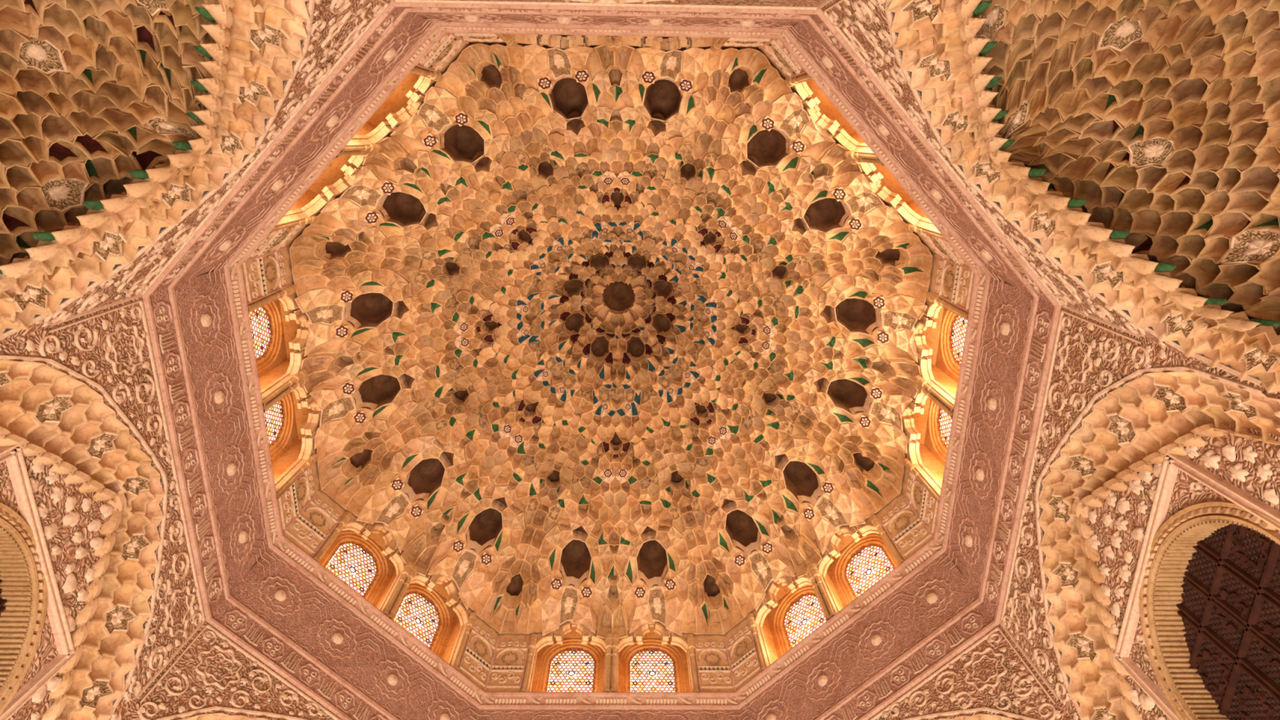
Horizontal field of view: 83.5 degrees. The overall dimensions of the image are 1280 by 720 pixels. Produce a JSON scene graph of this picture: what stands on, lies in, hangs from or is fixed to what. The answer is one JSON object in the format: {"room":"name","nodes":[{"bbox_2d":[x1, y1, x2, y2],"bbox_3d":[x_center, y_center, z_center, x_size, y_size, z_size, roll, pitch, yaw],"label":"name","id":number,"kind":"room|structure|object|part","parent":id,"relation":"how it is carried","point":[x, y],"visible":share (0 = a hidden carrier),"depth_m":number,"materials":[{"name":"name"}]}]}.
{"room":"moorish palace hall","nodes":[
{"label":"moorish palace hall","id":0,"kind":"room"},
{"bbox_2d":[0,296,205,719],"bbox_3d":[-4.274,1.399,5.468,0.024,2.507,3.321,1,-73,-1],"label":"spandrel","id":1,"kind":"structure","parent":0,"point":[108,350],"depth_m":6.17,"materials":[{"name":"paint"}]},
{"bbox_2d":[0,360,164,719],"bbox_3d":[-4.381,1.460,5.264,0.296,2.569,3.274,1,-73,-1],"label":"arch","id":2,"kind":"object","parent":1,"relation":"attached to","point":[54,416],"visible":0.92,"depth_m":5.80,"materials":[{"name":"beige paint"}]},
{"bbox_2d":[0,446,114,719],"bbox_3d":[-4.378,2.264,2.694,0.038,7.112,3.637,1,-73,-1],"label":"wall panel","id":3,"kind":"object","parent":2,"relation":"in","point":[72,522],"visible":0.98,"depth_m":5.48,"materials":[{"name":"paint"}]},
{"bbox_2d":[0,444,75,719],"bbox_3d":[-4.525,1.799,4.173,0.333,2.413,1.827,1,-73,-1],"label":"arch frame","id":4,"kind":"structure","parent":3,"relation":"attached to","point":[26,531],"depth_m":5.16,"materials":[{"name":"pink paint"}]},
{"bbox_3d":[-4.587,2.083,4.250,0.035,1.948,0.039,1,-73,-1],"label":"lattice rail","id":5,"kind":"part","parent":4,"relation":"part of","materials":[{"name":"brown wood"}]},
{"bbox_3d":[-4.587,2.038,4.248,0.035,1.970,0.039,1,-73,-1],"label":"lattice rail","id":6,"kind":"part","parent":4,"relation":"part of","materials":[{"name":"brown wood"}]},
{"bbox_3d":[-4.403,1.615,4.769,0.048,1.092,1.749,1,-73,-1],"label":"arch moulding","id":7,"kind":"part","parent":4,"relation":"part of","materials":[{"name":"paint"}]},
{"bbox_2d":[142,264,282,621],"bbox_3d":[-4.366,0.786,7.421,0.182,1.632,3.426,1,-73,-1],"label":"frieze","id":8,"kind":"object","parent":1,"relation":"attached to","point":[200,328],"visible":0.99,"depth_m":7.32,"materials":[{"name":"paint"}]},
{"bbox_3d":[-4.382,0.581,8.078,0.169,0.256,3.426,1,-73,-1],"label":"cornice","id":9,"kind":"part","parent":8,"relation":"part of","materials":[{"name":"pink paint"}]},
{"bbox_2d":[0,0,391,342],"bbox_3d":[-3.067,-1.276,4.648,3.321,2.507,0.024,-43,-77,11],"label":"spandrel","id":10,"kind":"structure","parent":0,"point":[333,28],"depth_m":5.45,"materials":[{"name":"paint"}]},
{"bbox_2d":[0,0,309,337],"bbox_3d":[-3.141,-1.288,4.422,3.274,2.569,0.296,-43,-77,11],"label":"arch","id":11,"kind":"object","parent":10,"relation":"attached to","point":[233,60],"visible":1,"depth_m":4.92,"materials":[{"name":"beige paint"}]},
{"bbox_2d":[142,0,444,297],"bbox_3d":[-3.140,-1.931,6.589,3.426,1.632,0.182,-43,-77,11],"label":"frieze","id":12,"kind":"object","parent":10,"relation":"attached to","point":[398,39],"visible":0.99,"depth_m":6.52,"materials":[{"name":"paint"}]},
{"bbox_3d":[-3.154,-2.141,7.244,3.426,0.256,0.169,-43,-77,11],"label":"cornice","id":13,"kind":"part","parent":12,"relation":"part of","materials":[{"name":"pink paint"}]},
{"bbox_2d":[120,621,342,719],"bbox_3d":[-3.150,4.096,6.328,0.024,2.507,3.321,-43,-77,11],"label":"spandrel","id":14,"kind":"structure","parent":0,"point":[212,673],"depth_m":6.87,"materials":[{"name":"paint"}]},
{"bbox_2d":[180,712,269,719],"bbox_3d":[-3.226,4.233,6.148,0.296,2.569,3.274,-43,-77,11],"label":"arch","id":15,"kind":"object","parent":14,"relation":"attached to","point":[220,716],"visible":1,"depth_m":6.57,"materials":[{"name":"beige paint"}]},
{"bbox_2d":[206,534,484,719],"bbox_3d":[-3.224,3.527,8.295,0.182,1.632,3.426,-43,-77,11],"label":"frieze","id":16,"kind":"object","parent":14,"relation":"attached to","point":[289,611],"visible":1,"depth_m":8.25,"materials":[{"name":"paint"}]},
{"bbox_2d":[241,244,321,533],"bbox_3d":[-4.383,0.266,9.084,0.188,1.862,3.336,1,-73,-1],"label":"spandrel","id":17,"kind":"structure","parent":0,"point":[268,277],"depth_m":8.96,"materials":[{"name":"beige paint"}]},
{"bbox_3d":[-4.334,-0.987,8.307,0.026,1.126,0.479,1,-73,-1],"label":"tracery panel","id":18,"kind":"part","parent":17,"relation":"part of","materials":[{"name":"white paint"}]},
{"bbox_2d":[248,299,301,391],"bbox_3d":[-4.635,-0.346,9.048,0.433,2.165,1.052,1,-73,-1],"label":"window","id":19,"kind":"structure","parent":17,"relation":"in","point":[272,335],"depth_m":9.34,"materials":[{"name":"orange paint"}]},
{"bbox_3d":[-4.847,-0.256,8.751,0.001,1.377,0.658,1,-73,-1],"label":"glass pane","id":20,"kind":"part","parent":19,"relation":"part of","materials":[{"name":"glass"}]},
{"bbox_2d":[264,391,311,481],"bbox_3d":[-4.652,0.782,9.401,0.433,2.165,1.052,1,-73,-1],"label":"window","id":21,"kind":"structure","parent":17,"relation":"in","point":[284,421],"depth_m":9.69,"materials":[{"name":"orange paint"}]},
{"bbox_3d":[-4.864,0.872,9.104,0.001,1.377,0.658,1,-73,-1],"label":"glass pane","id":22,"kind":"part","parent":21,"relation":"part of","materials":[{"name":"glass"}]},
{"bbox_3d":[-4.376,1.739,9.160,0.026,1.126,0.479,1,-73,-1],"label":"tracery panel","id":23,"kind":"part","parent":17,"relation":"part of","materials":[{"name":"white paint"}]},
{"bbox_2d":[244,32,471,262],"bbox_3d":[-3.159,-2.446,8.254,3.336,1.862,0.188,-43,-77,11],"label":"spandrel","id":24,"kind":"structure","parent":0,"point":[431,68],"depth_m":8.27,"materials":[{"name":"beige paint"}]},
{"bbox_3d":[-4.163,-1.367,8.191,0.479,1.126,0.026,-43,-77,11],"label":"tracery panel","id":25,"kind":"part","parent":24,"relation":"part of","materials":[{"name":"white paint"}]},
{"bbox_2d":[288,155,351,210],"bbox_3d":[-3.765,-2.273,8.458,1.052,2.165,0.433,-43,-77,11],"label":"window","id":26,"kind":"structure","parent":24,"relation":"in","point":[332,173],"depth_m":9.11,"materials":[{"name":"orange paint"}]},
{"bbox_2d":[355,72,420,135],"bbox_3d":[-2.917,-3.063,8.223,1.052,2.165,0.433,-43,-77,11],"label":"window","id":27,"kind":"structure","parent":24,"relation":"in","point":[397,100],"depth_m":8.87,"materials":[{"name":"orange paint"}]},
{"bbox_3d":[-2.114,-3.275,7.624,0.479,1.126,0.026,-43,-77,11],"label":"tracery panel","id":28,"kind":"part","parent":24,"relation":"part of","materials":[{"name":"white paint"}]},
{"bbox_2d":[282,488,499,691],"bbox_3d":[-3.243,3.002,9.957,0.188,1.862,3.336,-43,-77,11],"label":"spandrel","id":29,"kind":"structure","parent":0,"point":[317,526],"depth_m":9.78,"materials":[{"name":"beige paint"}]},
{"bbox_3d":[-4.216,2.123,9.282,0.026,1.126,0.479,-43,-77,11],"label":"tracery panel","id":30,"kind":"part","parent":29,"relation":"part of","materials":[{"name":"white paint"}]},
{"bbox_2d":[319,527,396,608],"bbox_3d":[-3.842,2.726,10.021,0.433,2.165,1.052,-43,-77,11],"label":"window","id":31,"kind":"structure","parent":29,"relation":"in","point":[359,562],"depth_m":10.09,"materials":[{"name":"orange paint"}]},
{"bbox_3d":[-3.993,2.963,9.770,0.001,1.377,0.658,-43,-77,11],"label":"glass pane","id":32,"kind":"part","parent":31,"relation":"part of","materials":[{"name":"glass"}]},
{"bbox_2d":[392,579,460,662],"bbox_3d":[-3.018,3.532,10.285,0.433,2.165,1.052,-43,-77,11],"label":"window","id":33,"kind":"structure","parent":29,"relation":"in","point":[424,614],"depth_m":10.36,"materials":[{"name":"glass"}]},
{"bbox_3d":[-3.170,3.769,10.034,0.001,1.377,0.658,-43,-77,11],"label":"glass pane","id":34,"kind":"part","parent":33,"relation":"part of","materials":[{"name":"glass"}]},
{"bbox_3d":[-2.226,4.070,9.920,0.026,1.126,0.479,-43,-77,11],"label":"tracery panel","id":35,"kind":"part","parent":29,"relation":"part of","materials":[{"name":"white paint"}]},
{"bbox_2d":[484,620,734,692],"bbox_3d":[-0.406,4.158,10.360,3.336,1.862,0.188,1,-73,-1],"label":"spandrel","id":36,"kind":"structure","parent":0,"point":[513,666],"depth_m":10.18,"materials":[{"name":"beige paint"}]},
{"bbox_3d":[-1.829,4.232,9.977,0.479,1.126,0.026,1,-73,-1],"label":"tracery panel","id":37,"kind":"part","parent":36,"relation":"part of","materials":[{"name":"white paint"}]},
{"bbox_2d":[530,626,604,691],"bbox_3d":[-1.003,4.354,10.571,1.052,2.165,0.433,1,-73,-1],"label":"window","id":38,"kind":"structure","parent":36,"relation":"in","point":[571,665],"depth_m":10.59,"materials":[{"name":"multicoloured glass"}]},
{"bbox_3d":[-1.002,4.652,10.342,0.658,1.377,0.001,1,-73,-1],"label":"glass pane","id":39,"kind":"part","parent":38,"relation":"part of","materials":[{"name":"glass"}]},
{"bbox_2d":[617,626,690,692],"bbox_3d":[0.179,4.365,10.592,1.052,2.165,0.433,1,-73,-1],"label":"window","id":40,"kind":"structure","parent":36,"relation":"in","point":[651,666],"depth_m":10.61,"materials":[{"name":"glass"}]},
{"bbox_3d":[0.180,4.664,10.363,0.658,1.377,0.001,1,-73,-1],"label":"glass pane","id":41,"kind":"part","parent":40,"relation":"part of","materials":[{"name":"glass"}]},
{"bbox_3d":[1.027,4.260,10.027,0.479,1.126,0.026,1,-73,-1],"label":"tracery panel","id":42,"kind":"part","parent":36,"relation":"part of","materials":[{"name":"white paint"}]},
{"bbox_2d":[289,42,933,639],"bbox_3d":[-0.389,-0.599,12.047,8.115,5.892,8.115,1,-73,-1],"label":"ceiling","id":43,"kind":"structure","parent":0,"point":[507,380],"depth_m":10.90,"materials":[{"name":"beige paint"}]},
{"bbox_2d":[390,0,832,10],"bbox_3d":[-0.236,-2.363,4.350,3.321,2.507,0.021,1,-73,-1],"label":"spandrel","id":44,"kind":"structure","parent":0,"point":[815,5],"depth_m":5.46,"materials":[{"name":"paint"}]},
{"bbox_2d":[392,1,820,38],"bbox_3d":[-0.264,-3.034,6.286,3.426,1.632,0.182,1,-73,-1],"label":"frieze","id":45,"kind":"object","parent":44,"relation":"attached to","point":[460,18],"visible":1,"depth_m":6.33,"materials":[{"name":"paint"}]},
{"bbox_3d":[-0.273,-3.245,6.941,3.426,0.256,0.169,1,-73,-1],"label":"cornice","id":46,"kind":"part","parent":45,"relation":"part of","materials":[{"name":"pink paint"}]},
{"bbox_2d":[564,0,697,4],"bbox_3d":[-0.232,-2.403,4.116,3.274,2.569,0.296,1,-73,-1],"label":"arch","id":47,"kind":"object","parent":44,"relation":"attached to","point":[593,2],"visible":1,"depth_m":5.26,"materials":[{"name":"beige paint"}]},
{"bbox_2d":[449,32,773,52],"bbox_3d":[-0.288,-3.547,7.951,3.336,1.862,0.188,1,-73,-1],"label":"spandrel","id":48,"kind":"structure","parent":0,"point":[546,41],"depth_m":8.11,"materials":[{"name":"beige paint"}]},
{"bbox_3d":[-1.711,-3.429,7.581,0.479,1.126,0.026,1,-73,-1],"label":"tracery panel","id":49,"kind":"part","parent":48,"relation":"part of","materials":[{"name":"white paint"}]},
{"bbox_3d":[1.145,-3.401,7.632,0.479,1.126,0.026,1,-73,-1],"label":"tracery panel","id":50,"kind":"part","parent":48,"relation":"part of","materials":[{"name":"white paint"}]},
{"bbox_2d":[724,491,933,691],"bbox_3d":[2.465,3.058,10.057,3.336,1.862,0.188,-43,-77,11],"label":"spandrel","id":51,"kind":"structure","parent":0,"point":[903,531],"depth_m":9.89,"materials":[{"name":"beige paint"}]},
{"bbox_3d":[1.430,4.106,9.985,0.479,1.126,0.026,-43,-77,11],"label":"tracery panel","id":52,"kind":"part","parent":51,"relation":"part of","materials":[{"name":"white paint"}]},
{"bbox_2d":[762,582,826,663],"bbox_3d":[2.219,3.584,10.377,1.052,2.165,0.433,-43,-77,11],"label":"window","id":53,"kind":"structure","parent":51,"relation":"in","point":[797,615],"depth_m":10.47,"materials":[{"name":"glass"}]},
{"bbox_3d":[2.374,3.823,10.132,0.658,1.377,0.001,-43,-77,11],"label":"glass pane","id":54,"kind":"part","parent":53,"relation":"part of","materials":[{"name":"glass"}]},
{"bbox_2d":[825,530,898,609],"bbox_3d":[3.067,2.794,10.142,1.052,2.165,0.433,-43,-77,11],"label":"window","id":55,"kind":"structure","parent":51,"relation":"in","point":[860,564],"depth_m":10.24,"materials":[{"name":"orange paint"}]},
{"bbox_3d":[3.222,3.033,9.897,0.658,1.377,0.001,-43,-77,11],"label":"glass pane","id":56,"kind":"part","parent":55,"relation":"part of","materials":[{"name":"glass"}]},
{"bbox_3d":[3.479,2.198,9.418,0.479,1.126,0.026,-43,-77,11],"label":"tracery panel","id":57,"kind":"part","parent":51,"relation":"part of","materials":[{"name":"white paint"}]},
{"bbox_2d":[756,38,971,270],"bbox_3d":[2.548,-2.390,8.354,0.188,1.862,3.336,-43,-77,11],"label":"spandrel","id":58,"kind":"structure","parent":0,"point":[796,77],"depth_m":8.40,"materials":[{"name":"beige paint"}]},
{"bbox_3d":[1.542,-3.239,7.688,0.026,1.126,0.479,-43,-77,11],"label":"tracery panel","id":59,"kind":"part","parent":58,"relation":"part of","materials":[{"name":"white paint"}]},
{"bbox_2d":[806,79,864,142],"bbox_3d":[2.320,-3.011,8.315,0.433,2.165,1.052,-43,-77,11],"label":"window","id":60,"kind":"structure","parent":58,"relation":"in","point":[826,107],"depth_m":9.02,"materials":[{"name":"orange paint"}]},
{"bbox_2d":[872,163,928,218],"bbox_3d":[3.144,-2.205,8.579,0.433,2.165,1.052,-43,-77,11],"label":"window","id":61,"kind":"structure","parent":58,"relation":"in","point":[888,180],"depth_m":9.29,"materials":[{"name":"orange paint"}]},
{"bbox_3d":[3.532,-1.292,8.326,0.026,1.126,0.479,-43,-77,11],"label":"tracery panel","id":62,"kind":"part","parent":58,"relation":"part of","materials":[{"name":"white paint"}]},
{"bbox_2d":[900,253,974,536],"bbox_3d":[3.689,0.345,9.226,0.188,1.862,3.336,1,-73,-1],"label":"spandrel","id":63,"kind":"structure","parent":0,"point":[951,284],"depth_m":9.12,"materials":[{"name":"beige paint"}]},
{"bbox_3d":[3.650,1.818,9.301,0.026,1.126,0.479,1,-73,-1],"label":"tracery panel","id":64,"kind":"part","parent":63,"relation":"part of","materials":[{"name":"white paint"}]},
{"bbox_2d":[911,396,951,484],"bbox_3d":[3.937,0.867,9.552,0.433,2.165,1.052,1,-73,-1],"label":"window","id":65,"kind":"structure","parent":63,"relation":"in","point":[934,425],"depth_m":9.91,"materials":[{"name":"orange paint"}]},
{"bbox_3d":[4.157,0.961,9.262,0.001,1.377,0.658,1,-73,-1],"label":"glass pane","id":66,"kind":"part","parent":65,"relation":"part of","materials":[{"name":"glass"}]},
{"bbox_2d":[922,306,967,395],"bbox_3d":[3.954,-0.262,9.199,0.433,2.165,1.052,1,-73,-1],"label":"window","id":67,"kind":"structure","parent":63,"relation":"in","point":[946,340],"depth_m":9.55,"materials":[{"name":"orange paint"}]},
{"bbox_3d":[4.175,-0.168,8.910,0.001,1.377,0.658,1,-73,-1],"label":"glass pane","id":68,"kind":"part","parent":67,"relation":"part of","materials":[{"name":"glass"}]},
{"bbox_3d":[3.692,-0.908,8.449,0.026,1.126,0.479,1,-73,-1],"label":"tracery panel","id":69,"kind":"part","parent":63,"relation":"part of","materials":[{"name":"white paint"}]},
{"bbox_2d":[868,623,1071,719],"bbox_3d":[2.478,4.151,6.427,3.321,2.507,0.024,-43,-77,11],"label":"spandrel","id":70,"kind":"structure","parent":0,"point":[991,676],"depth_m":7.00,"materials":[{"name":"paint"}]},
{"bbox_2d":[734,537,999,719],"bbox_3d":[2.494,3.583,8.396,3.426,1.632,0.182,-43,-77,11],"label":"frieze","id":71,"kind":"object","parent":70,"relation":"attached to","point":[923,613],"visible":1,"depth_m":8.37,"materials":[{"name":"paint"}]},
{"bbox_2d":[937,713,1013,719],"bbox_3d":[2.558,4.289,6.250,3.274,2.569,0.296,-43,-77,11],"label":"arch","id":72,"kind":"object","parent":70,"relation":"attached to","point":[978,717],"visible":1,"depth_m":6.69,"materials":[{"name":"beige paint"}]},
{"bbox_2d":[820,0,1279,392],"bbox_3d":[2.561,-1.221,4.748,0.024,2.507,3.321,-43,-77,11],"label":"spandrel","id":73,"kind":"structure","parent":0,"point":[864,25],"depth_m":5.51,"materials":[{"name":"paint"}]},
{"bbox_2d":[777,8,1060,307],"bbox_3d":[2.578,-1.875,6.689,0.182,1.632,3.426,-43,-77,11],"label":"frieze","id":74,"kind":"object","parent":73,"relation":"attached to","point":[814,42],"visible":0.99,"depth_m":6.64,"materials":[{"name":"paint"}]},
{"bbox_3d":[2.573,-2.085,7.345,0.169,0.256,3.426,-43,-77,11],"label":"cornice","id":75,"kind":"part","parent":74,"relation":"part of","materials":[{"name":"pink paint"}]},
{"bbox_2d":[887,0,1279,392],"bbox_3d":[2.643,-1.232,4.524,0.296,2.569,3.274,-43,-77,11],"label":"arch","id":76,"kind":"object","parent":73,"relation":"attached to","point":[957,58],"visible":0.98,"depth_m":4.88,"materials":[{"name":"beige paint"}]},
{"bbox_2d":[932,0,1279,357],"bbox_3d":[3.366,-1.133,1.939,2.102,7.485,3.491,-43,-77,11],"label":"vault","id":77,"kind":"object","parent":73,"relation":"attached to","point":[1114,100],"visible":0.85,"depth_m":4.91,"materials":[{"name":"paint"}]},
{"bbox_2d":[1000,306,1279,719],"bbox_3d":[3.685,1.476,5.608,0.024,2.507,3.321,1,-73,-1],"label":"spandrel","id":78,"kind":"structure","parent":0,"point":[1091,359],"depth_m":6.28,"materials":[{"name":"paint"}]},
{"bbox_2d":[933,273,1061,623],"bbox_3d":[3.720,0.866,7.564,0.182,1.632,3.426,1,-73,-1],"label":"frieze","id":79,"kind":"object","parent":78,"relation":"attached to","point":[1009,340],"visible":1,"depth_m":7.46,"materials":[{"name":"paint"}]},
{"bbox_3d":[3.717,0.660,8.221,0.169,0.256,3.426,1,-73,-1],"label":"cornice","id":80,"kind":"part","parent":79,"relation":"part of","materials":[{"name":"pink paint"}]},
{"bbox_2d":[1037,370,1279,719],"bbox_3d":[3.798,1.541,5.408,0.296,2.569,3.274,1,-73,-1],"label":"arch","id":81,"kind":"object","parent":78,"relation":"attached to","point":[1134,427],"visible":0.91,"depth_m":5.85,"materials":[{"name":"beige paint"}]},
{"bbox_2d":[1085,422,1279,719],"bbox_3d":[3.870,2.345,2.839,0.038,7.112,3.637,1,-73,-1],"label":"wall panel","id":82,"kind":"object","parent":81,"relation":"in","point":[1118,526],"visible":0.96,"depth_m":5.42,"materials":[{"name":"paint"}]},
{"bbox_2d":[1114,453,1279,719],"bbox_3d":[3.973,1.883,4.323,0.333,2.413,1.827,1,-73,-1],"label":"arch frame","id":83,"kind":"structure","parent":82,"relation":"attached to","point":[1232,615],"depth_m":5.01,"materials":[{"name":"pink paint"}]},
{"bbox_3d":[4.021,1.660,5.037,0.035,0.039,1.429,1,-73,-1],"label":"lattice rail","id":84,"kind":"part","parent":83,"relation":"part of","materials":[{"name":"brown wood"}]},
{"bbox_3d":[4.028,2.123,4.399,0.035,1.970,0.039,1,-73,-1],"label":"lattice rail","id":85,"kind":"part","parent":83,"relation":"part of","materials":[{"name":"brown wood"}]},
{"bbox_3d":[4.028,2.167,4.402,0.035,1.948,0.039,1,-73,-1],"label":"lattice rail","id":86,"kind":"part","parent":83,"relation":"part of","materials":[{"name":"brown wood"}]},
{"bbox_3d":[4.032,1.911,4.322,0.035,1.948,0.039,1,-73,-1],"label":"lattice rail","id":87,"kind":"part","parent":83,"relation":"part of","materials":[{"name":"brown wood"}]},
{"bbox_3d":[4.032,1.878,4.312,0.035,1.948,0.039,1,-73,-1],"label":"lattice rail","id":88,"kind":"part","parent":83,"relation":"part of","materials":[{"name":"brown wood"}]},
{"bbox_3d":[4.141,1.903,4.264,0.001,2.273,1.559,1,-73,-1],"label":"dim pane","id":89,"kind":"part","parent":83,"relation":"part of","materials":[{"name":"brown wood"}]},
{"bbox_3d":[4.035,1.643,4.250,0.035,1.970,0.039,1,-73,-1],"label":"lattice rail","id":90,"kind":"part","parent":83,"relation":"part of","materials":[{"name":"brown wood"}]},
{"bbox_3d":[4.036,1.605,4.226,0.035,1.948,0.039,1,-73,-1],"label":"lattice rail","id":91,"kind":"part","parent":83,"relation":"part of","materials":[{"name":"brown wood"}]},
{"bbox_3d":[4.026,1.757,4.727,0.035,0.039,1.429,1,-73,-1],"label":"lattice rail","id":92,"kind":"part","parent":83,"relation":"part of","materials":[{"name":"brown wood"}]},
{"label":"floor","id":93,"kind":"structure","parent":0,"visible":0},
{"bbox_2d":[0,0,266,300],"bbox_3d":[-3.784,-1.194,1.816,3.491,7.485,2.102,-43,-77,11],"label":"vault","id":94,"kind":"object","parent":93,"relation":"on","point":[94,86],"visible":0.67,"depth_m":4.99,"materials":[{"name":"paint"}]},
{"bbox_3d":[-0.353,5.238,6.726,3.321,2.507,0.021,1,-73,-1],"label":"wall","id":95,"kind":"structure","parent":0,"visible":0},
{"bbox_2d":[476,691,741,719],"bbox_3d":[-0.382,4.686,8.699,3.426,1.632,0.182,1,-73,-1],"label":"frieze","id":96,"kind":"object","parent":95,"relation":"attached to","point":[495,705],"visible":1,"depth_m":9.25,"materials":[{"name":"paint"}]},
{"bbox_3d":[-0.392,4.486,9.358,3.426,0.256,0.169,1,-73,-1],"label":"cornice","id":97,"kind":"part","parent":96,"relation":"part of","materials":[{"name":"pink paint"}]}
]}

